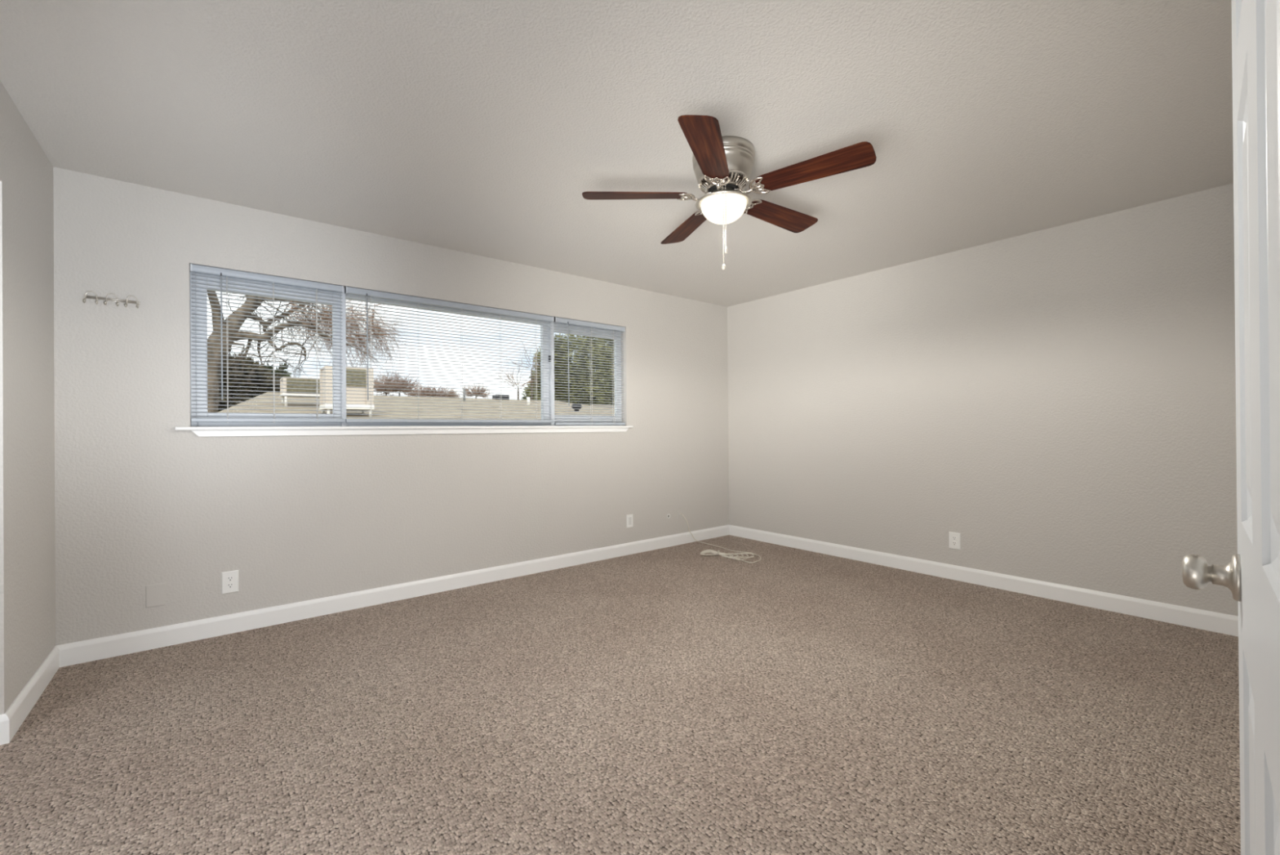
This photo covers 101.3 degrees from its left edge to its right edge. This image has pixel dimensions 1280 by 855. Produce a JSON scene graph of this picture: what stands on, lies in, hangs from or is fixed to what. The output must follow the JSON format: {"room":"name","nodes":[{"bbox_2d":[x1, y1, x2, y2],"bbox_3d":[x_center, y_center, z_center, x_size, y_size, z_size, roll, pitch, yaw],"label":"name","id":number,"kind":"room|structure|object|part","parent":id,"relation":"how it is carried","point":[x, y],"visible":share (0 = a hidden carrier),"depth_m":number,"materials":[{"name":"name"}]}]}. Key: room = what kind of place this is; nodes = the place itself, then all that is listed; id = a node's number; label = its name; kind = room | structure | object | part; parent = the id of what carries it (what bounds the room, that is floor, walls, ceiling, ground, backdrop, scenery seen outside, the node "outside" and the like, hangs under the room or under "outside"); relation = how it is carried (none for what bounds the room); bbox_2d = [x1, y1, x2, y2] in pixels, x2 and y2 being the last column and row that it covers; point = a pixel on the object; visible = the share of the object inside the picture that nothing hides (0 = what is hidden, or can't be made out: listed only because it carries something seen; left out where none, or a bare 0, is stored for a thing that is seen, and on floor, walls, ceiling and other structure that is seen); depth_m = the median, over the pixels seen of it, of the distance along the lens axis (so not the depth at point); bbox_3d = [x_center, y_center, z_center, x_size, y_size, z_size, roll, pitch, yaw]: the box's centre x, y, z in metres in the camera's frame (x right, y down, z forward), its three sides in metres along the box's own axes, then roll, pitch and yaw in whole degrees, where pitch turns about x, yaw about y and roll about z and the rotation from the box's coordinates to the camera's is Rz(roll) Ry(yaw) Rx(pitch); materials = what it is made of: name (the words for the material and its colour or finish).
{"room":"empty bedroom","nodes":[
{"label":"empty bedroom","id":0,"kind":"room"},
{"bbox_2d":[0,80,55,714],"bbox_3d":[-1.128,-0.072,0.327,0.120,2.440,5.645,0,0,-39],"label":"wall","id":1,"kind":"structure","parent":0,"point":[27,387],"depth_m":2.16,"materials":[{"name":"grey paint"}]},
{"bbox_2d":[0,645,59,744],"bbox_3d":[-2.633,1.112,2.208,0.135,0.106,0.812,0,0,-39],"label":"baseboard","id":2,"kind":"structure","parent":1,"relation":"attached to","point":[15,714],"depth_m":2.13,"materials":[{"name":"white wood"}]},
{"bbox_2d":[53,166,728,644],"bbox_3d":[-1.261,-0.021,3.919,6.189,2.520,0.172,0,0,-39],"label":"wall","id":3,"kind":"structure","parent":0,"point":[140,501],"depth_m":3.20,"materials":[{"name":"grey paint"}]},
{"bbox_2d":[82,290,140,308],"bbox_3d":[-2.692,-0.651,2.676,0.206,0.066,0.035,0,0,-39],"label":"hook rack","id":4,"kind":"object","parent":3,"relation":"attached to","point":[85,296],"visible":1,"depth_m":2.67,"materials":[{"name":"silver metal"}]},
{"bbox_3d":[-2.698,-0.652,2.685,0.204,0.018,0.014,0,0,-39],"label":"rail","id":5,"kind":"part","parent":4,"relation":"part of","materials":[{"name":"silver metal"}]},
{"bbox_2d":[145,582,165,608],"bbox_3d":[-2.566,0.889,2.782,0.080,0.118,0.007,0,0,-39],"label":"blank plate","id":6,"kind":"object","parent":3,"relation":"attached to","point":[155,594],"visible":1,"depth_m":2.78,"materials":[{"name":"grey"}]},
{"bbox_2d":[221,569,239,593],"bbox_3d":[-2.324,0.876,2.976,0.077,0.123,0.009,0,0,-39],"label":"wall outlet","id":7,"kind":"object","parent":3,"relation":"attached to","point":[230,579],"visible":1,"depth_m":2.97,"materials":[{"name":"white plastic"}]},
{"bbox_2d":[226,582,234,587],"bbox_3d":[-2.322,0.895,2.974,0.034,0.026,0.004,0,0,-39],"label":"receptacle","id":8,"kind":"object","parent":7,"relation":"attached to","point":[228,584],"depth_m":2.97,"materials":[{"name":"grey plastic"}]},
{"bbox_2d":[226,575,234,581],"bbox_3d":[-2.322,0.857,2.975,0.034,0.026,0.004,0,0,-39],"label":"receptacle","id":9,"kind":"object","parent":7,"relation":"attached to","point":[228,578],"depth_m":2.97,"materials":[{"name":"grey plastic"}]},
{"bbox_2d":[190,263,343,422],"bbox_3d":[-2.185,-0.465,3.123,0.742,0.873,0.051,0,0,-39],"label":"blind","id":10,"kind":"object","parent":3,"relation":"attached to","point":[197,268],"visible":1,"depth_m":3.10,"materials":[{"name":"grey plastic"}]},
{"bbox_3d":[-2.355,-0.453,2.997,0.006,0.820,0.029,0,0,-39],"label":"ladder cord","id":11,"kind":"part","parent":10,"relation":"part of","materials":[{"name":"white fabric"}]},
{"bbox_3d":[-2.192,-0.881,3.129,0.742,0.039,0.038,0,0,-39],"label":"head rail","id":12,"kind":"part","parent":10,"relation":"part of","materials":[{"name":"grey plastic"}]},
{"bbox_3d":[-2.187,-0.043,3.129,0.742,0.023,0.025,0,0,-39],"label":"rail","id":13,"kind":"part","parent":10,"relation":"part of","materials":[{"name":"grey"}]},
{"bbox_3d":[-2.186,-0.454,3.134,0.006,0.820,0.029,0,0,-39],"label":"ladder cord","id":14,"kind":"part","parent":10,"relation":"part of","materials":[{"name":"white fabric"}]},
{"bbox_3d":[-2.014,-0.455,3.273,0.006,0.820,0.029,0,0,-39],"label":"ladder cord","id":15,"kind":"part","parent":10,"relation":"part of","materials":[{"name":"white fabric"}]},
{"bbox_2d":[55,524,728,666],"bbox_3d":[-0.941,1.105,4.088,4.889,0.106,0.015,0,0,-39],"label":"baseboard","id":16,"kind":"structure","parent":3,"relation":"attached to","point":[98,648],"depth_m":3.28,"materials":[{"name":"white wood"}]},
{"bbox_2d":[190,272,621,426],"bbox_3d":[-1.351,-0.459,3.893,3.014,0.898,0.085,0,0,-39],"label":"window","id":17,"kind":"structure","parent":3,"relation":"attached to","point":[336,411],"depth_m":3.38,"materials":[{"name":"white"}]},
{"bbox_3d":[-2.221,-0.453,3.184,0.722,0.840,0.030,0,0,-39],"label":"sash","id":18,"kind":"part","parent":17,"relation":"part of","materials":[{"name":"white"}]},
{"bbox_3d":[-0.467,-0.463,4.602,0.700,0.840,0.030,0,0,-39],"label":"sash","id":19,"kind":"part","parent":17,"relation":"part of","materials":[{"name":"white"}]},
{"bbox_2d":[344,286,554,422],"bbox_3d":[-1.298,-0.470,3.840,1.510,0.873,0.051,0,0,-39],"label":"blind","id":20,"kind":"object","parent":3,"relation":"attached to","point":[352,291],"visible":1,"depth_m":3.75,"materials":[{"name":"grey plastic"}]},
{"bbox_3d":[-1.776,-0.456,3.465,0.006,0.820,0.029,0,0,-39],"label":"ladder cord","id":21,"kind":"part","parent":20,"relation":"part of","materials":[{"name":"white fabric"}]},
{"bbox_3d":[-1.541,-0.457,3.655,0.006,0.820,0.029,0,0,-39],"label":"ladder cord","id":22,"kind":"part","parent":20,"relation":"part of","materials":[{"name":"white fabric"}]},
{"bbox_3d":[-1.305,-0.886,3.846,1.510,0.039,0.038,0,0,-39],"label":"head rail","id":23,"kind":"part","parent":20,"relation":"part of","materials":[{"name":"grey plastic"}]},
{"bbox_3d":[-1.300,-0.048,3.846,1.510,0.023,0.025,0,0,-39],"label":"rail","id":24,"kind":"part","parent":20,"relation":"part of","materials":[{"name":"grey"}]},
{"bbox_3d":[-1.304,-0.459,3.846,0.006,0.820,0.029,0,0,-39],"label":"ladder cord","id":25,"kind":"part","parent":20,"relation":"part of","materials":[{"name":"white fabric"}]},
{"bbox_3d":[-1.071,-0.460,4.035,0.006,0.820,0.029,0,0,-39],"label":"ladder cord","id":26,"kind":"part","parent":20,"relation":"part of","materials":[{"name":"white fabric"}]},
{"bbox_3d":[-0.836,-0.461,4.225,0.006,0.820,0.029,0,0,-39],"label":"ladder cord","id":27,"kind":"part","parent":20,"relation":"part of","materials":[{"name":"white fabric"}]},
{"bbox_2d":[553,316,625,425],"bbox_3d":[-0.419,-0.464,4.551,0.718,0.895,0.051,0,0,-39],"label":"blind","id":28,"kind":"object","parent":3,"relation":"attached to","point":[559,320],"visible":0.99,"depth_m":4.54,"materials":[{"name":"grey plastic"}]},
{"bbox_3d":[-0.426,-0.891,4.556,0.718,0.039,0.038,0,0,-39],"label":"head rail","id":29,"kind":"part","parent":28,"relation":"part of","materials":[{"name":"grey plastic"}]},
{"bbox_3d":[-0.422,-0.031,4.556,0.718,0.023,0.025,0,0,-39],"label":"rail","id":30,"kind":"part","parent":28,"relation":"part of","materials":[{"name":"grey"}]},
{"bbox_3d":[-0.422,-0.452,4.559,0.006,0.842,0.029,0,0,-39],"label":"ladder cord","id":31,"kind":"part","parent":28,"relation":"part of","materials":[{"name":"white fabric"}]},
{"bbox_3d":[-0.237,-0.453,4.709,0.006,0.842,0.029,0,0,-39],"label":"ladder cord","id":32,"kind":"part","parent":28,"relation":"part of","materials":[{"name":"white fabric"}]},
{"bbox_2d":[626,514,632,527],"bbox_3d":[-0.091,0.851,4.782,0.072,0.116,0.008,0,0,-39],"label":"wall outlet","id":33,"kind":"object","parent":3,"relation":"attached to","point":[629,517],"visible":1,"depth_m":4.78,"materials":[{"name":"white plastic"}]},
{"bbox_3d":[0.394,0.850,5.171,0.072,0.116,0.012,0,0,-39],"label":"cable plate","id":34,"kind":"object","parent":3,"relation":"attached to","visible":0},
{"bbox_2d":[680,513,761,562],"bbox_3d":[0.699,0.994,4.816,0.412,0.305,0.936,0,0,-39],"label":"cable","id":35,"kind":"object","parent":34,"relation":"attached to","point":[724,554],"visible":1,"depth_m":4.71,"materials":[{"name":"beige plastic"}]},
{"bbox_2d":[0,0,1233,306],"bbox_3d":[0.443,-1.375,1.802,6.189,0.150,5.945,0,0,-39],"label":"ceiling","id":36,"kind":"structure","parent":0,"point":[479,127],"depth_m":2.15,"materials":[{"name":"white paint"}]},
{"bbox_2d":[582,115,876,270],"bbox_3d":[0.432,-1.001,2.499,1.240,0.593,1.283,0,0,-39],"label":"ceiling fan","id":37,"kind":"object","parent":36,"relation":"hanging from","point":[722,166],"visible":1,"depth_m":2.36,"materials":[{"name":"brown wood"}]},
{"bbox_3d":[-0.024,-1.091,2.471,0.492,0.006,0.149,0,12,-1],"label":"blade","id":38,"kind":"part","parent":37,"relation":"part of","materials":[{"name":"brown wood"}]},
{"bbox_3d":[0.260,-1.092,2.872,0.149,0.006,0.492,-13,4,-18],"label":"blade","id":39,"kind":"part","parent":37,"relation":"part of","materials":[{"name":"brown wood"}]},
{"bbox_3d":[0.270,-1.094,2.077,0.149,0.006,0.492,12,4,17],"label":"blade","id":40,"kind":"part","parent":37,"relation":"part of","materials":[{"name":"brown wood"}]},
{"bbox_3d":[0.373,-0.902,2.350,0.005,0.368,0.004,0,0,-39],"label":"pull chain","id":41,"kind":"part","parent":37,"relation":"part of","materials":[{"name":"silver metal"}]},
{"bbox_2d":[698,169,748,194],"bbox_3d":[0.394,-1.137,2.477,0.235,0.045,0.235,-1,0,32],"label":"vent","id":42,"kind":"object","parent":37,"relation":"attached to","point":[739,178],"depth_m":2.42,"materials":[{"name":"silver metal"}]},
{"bbox_3d":[0.395,-1.013,2.476,0.215,0.096,0.215,0,0,-39],"label":"lamp shade","id":43,"kind":"part","parent":37,"relation":"part of","materials":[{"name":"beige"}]},
{"bbox_3d":[0.384,-0.939,2.350,0.005,0.293,0.004,0,0,-39],"label":"pull chain","id":44,"kind":"part","parent":37,"relation":"part of","materials":[{"name":"silver metal"}]},
{"bbox_3d":[0.729,-1.096,2.727,0.492,0.006,0.149,0,-12,-37],"label":"blade","id":45,"kind":"part","parent":37,"relation":"part of","materials":[{"name":"brown wood"}]},
{"bbox_3d":[0.735,-1.097,2.235,0.492,0.006,0.149,-1,-12,35],"label":"blade","id":46,"kind":"part","parent":37,"relation":"part of","materials":[{"name":"brown wood"}]},
{"bbox_2d":[0,534,1240,854],"bbox_3d":[0.557,1.179,1.678,6.189,0.080,5.645,0,0,-39],"label":"floor","id":47,"kind":"structure","parent":0,"point":[675,700],"depth_m":2.00,"materials":[{"name":"carpet"}]},
{"bbox_2d":[727,182,1238,616],"bbox_3d":[2.837,-0.093,3.533,0.300,2.440,5.645,0,0,-39],"label":"wall","id":48,"kind":"structure","parent":0,"point":[1060,401],"depth_m":3.58,"materials":[{"name":"grey paint"}]},
{"bbox_2d":[949,531,960,549],"bbox_3d":[2.341,0.843,3.906,0.009,0.123,0.077,0,0,-39],"label":"wall outlet","id":49,"kind":"object","parent":48,"relation":"attached to","point":[954,537],"visible":1,"depth_m":3.90,"materials":[{"name":"white plastic"}]},
{"bbox_2d":[728,524,1238,636],"bbox_3d":[2.158,1.081,4.131,0.015,0.106,3.845,0,0,-39],"label":"baseboard","id":50,"kind":"structure","parent":48,"relation":"attached to","point":[1218,622],"depth_m":3.56,"materials":[{"name":"white wood"}]},
{"bbox_3d":[1.500,-0.090,1.060,4.889,2.440,0.120,0,0,-39],"label":"wall","id":51,"kind":"structure","parent":0,"visible":0},
{"bbox_2d":[1182,0,1279,854],"bbox_3d":[0.619,0.108,0.542,0.772,2.030,0.093,0,0,-43],"label":"door","id":52,"kind":"structure","parent":51,"relation":"in","point":[1252,575],"depth_m":0.53,"materials":[{"name":"white paint"}]},
{"bbox_3d":[0.835,0.216,0.786,0.052,0.052,0.033,0,0,-43],"label":"knob","id":53,"kind":"part","parent":52,"relation":"part of","materials":[{"name":"silver metal"}]},
{"label":"outside","id":54,"kind":"structure","parent":0,"visible":0},
{"bbox_3d":[-38.025,4.750,77.731,210.000,0.200,158.800,0,0,-39],"label":"ground","id":55,"kind":"structure","parent":54,"visible":0},
{"bbox_2d":[217,352,281,412],"bbox_3d":[-14.464,0.785,18.893,3.280,7.056,2.298,0,0,-39],"label":"bush","id":56,"kind":"object","parent":55,"relation":"on","point":[237,400],"visible":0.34,"depth_m":18.58,"materials":[{"name":"green plant"}]},
{"bbox_2d":[261,361,292,377],"bbox_3d":[-14.868,0.781,21.108,1.730,7.071,1.137,0,0,-39],"label":"conifer shrub","id":57,"kind":"object","parent":55,"relation":"on","point":[267,366],"visible":0.02,"depth_m":21.25,"materials":[{"name":"green plant"}]},
{"bbox_2d":[207,290,413,412],"bbox_3d":[-11.399,-0.957,17.564,7.642,10.492,4.685,0,0,-39],"label":"bare tree","id":58,"kind":"object","parent":55,"relation":"on","point":[210,404],"visible":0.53,"depth_m":16.93,"materials":[{"name":"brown plant"}]},
{"bbox_2d":[373,370,423,396],"bbox_3d":[-13.068,0.583,27.755,3.002,7.469,2.689,0,0,-25],"label":"tree","id":59,"kind":"object","parent":55,"relation":"on","point":[386,384],"visible":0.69,"depth_m":27.51,"materials":[{"name":"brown plant"}]},
{"bbox_2d":[218,388,614,419],"bbox_3d":[-4.576,1.488,14.272,11.778,5.452,10.000,0,0,-39],"label":"neighbor house","id":60,"kind":"structure","parent":55,"relation":"on","point":[399,411],"depth_m":13.02,"materials":[{"name":"beige"}]},
{"bbox_2d":[279,376,319,405],"bbox_3d":[-7.361,-0.748,11.449,0.777,0.623,0.704,0,0,-39],"label":"cooler","id":61,"kind":"object","parent":60,"relation":"on","point":[312,391],"visible":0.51,"depth_m":11.17,"materials":[{"name":"white metal"}]},
{"bbox_3d":[-7.433,-0.560,11.017,0.046,0.245,0.046,0,0,-16],"label":"leg","id":62,"kind":"part","parent":61,"relation":"part of","materials":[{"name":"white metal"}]},
{"bbox_2d":[286,377,319,393],"bbox_3d":[-7.154,-0.882,11.192,0.637,0.300,0.042,0,0,-39],"label":"grille","id":63,"kind":"object","parent":61,"relation":"attached to","point":[312,391],"depth_m":11.16,"materials":[{"name":"beige metal"}]},
{"bbox_2d":[319,365,374,416],"bbox_3d":[-5.719,-0.673,10.232,0.826,0.943,0.748,0,0,-39],"label":"cooler","id":64,"kind":"object","parent":60,"relation":"on","point":[353,405],"visible":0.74,"depth_m":10.03,"materials":[{"name":"white metal"}]},
{"bbox_2d":[346,368,366,386],"bbox_3d":[-5.499,-0.952,9.959,0.546,0.331,0.042,0,0,-39],"label":"grille","id":65,"kind":"object","parent":64,"relation":"attached to","point":[348,382],"depth_m":10.01,"materials":[{"name":"beige metal"}]},
{"bbox_2d":[492,394,509,399],"bbox_3d":[-4.998,-1.076,18.840,0.500,0.190,0.400,0,0,-39],"label":"roof vent","id":66,"kind":"object","parent":60,"relation":"attached to","point":[502,396],"depth_m":18.69,"materials":[{"name":"grey plastic"}]},
{"bbox_2d":[571,404,582,411],"bbox_3d":[-1.878,-0.544,15.571,0.320,0.330,0.320,0,0,-39],"label":"vent","id":67,"kind":"object","parent":60,"relation":"attached to","point":[575,410],"depth_m":15.47,"materials":[{"name":"grey plastic"}]},
{"bbox_2d":[404,382,462,397],"bbox_3d":[-13.647,0.591,34.899,3.983,7.502,2.543,0,0,-39],"label":"tree","id":68,"kind":"object","parent":55,"relation":"on","point":[428,389],"visible":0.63,"depth_m":34.73,"materials":[{"name":"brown plant"}]},
{"bbox_2d":[461,381,493,398],"bbox_3d":[-10.790,0.626,34.772,2.462,7.386,2.265,0,0,-1],"label":"tree","id":69,"kind":"object","parent":55,"relation":"on","point":[480,394],"visible":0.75,"depth_m":34.61,"materials":[{"name":"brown plant"}]},
{"bbox_2d":[487,333,555,399],"bbox_3d":[-4.840,0.083,21.881,2.991,8.308,2.940,0,0,-39],"label":"tree","id":70,"kind":"object","parent":55,"relation":"on","point":[511,375],"visible":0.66,"depth_m":22.04,"materials":[{"name":"green plant"}]},
{"bbox_2d":[520,333,614,405],"bbox_3d":[-2.095,-0.573,27.641,8.731,9.683,5.242,0,0,-21],"label":"evergreen tree","id":71,"kind":"object","parent":55,"relation":"on","point":[596,393],"visible":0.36,"depth_m":25.80,"materials":[{"name":"green plant"}]},
{"bbox_2d":[591,404,614,408],"bbox_3d":[1.718,1.582,21.802,6.880,5.209,9.000,0,0,-39],"label":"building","id":72,"kind":"structure","parent":55,"relation":"on","point":[593,404],"depth_m":22.04,"materials":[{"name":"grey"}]}
]}

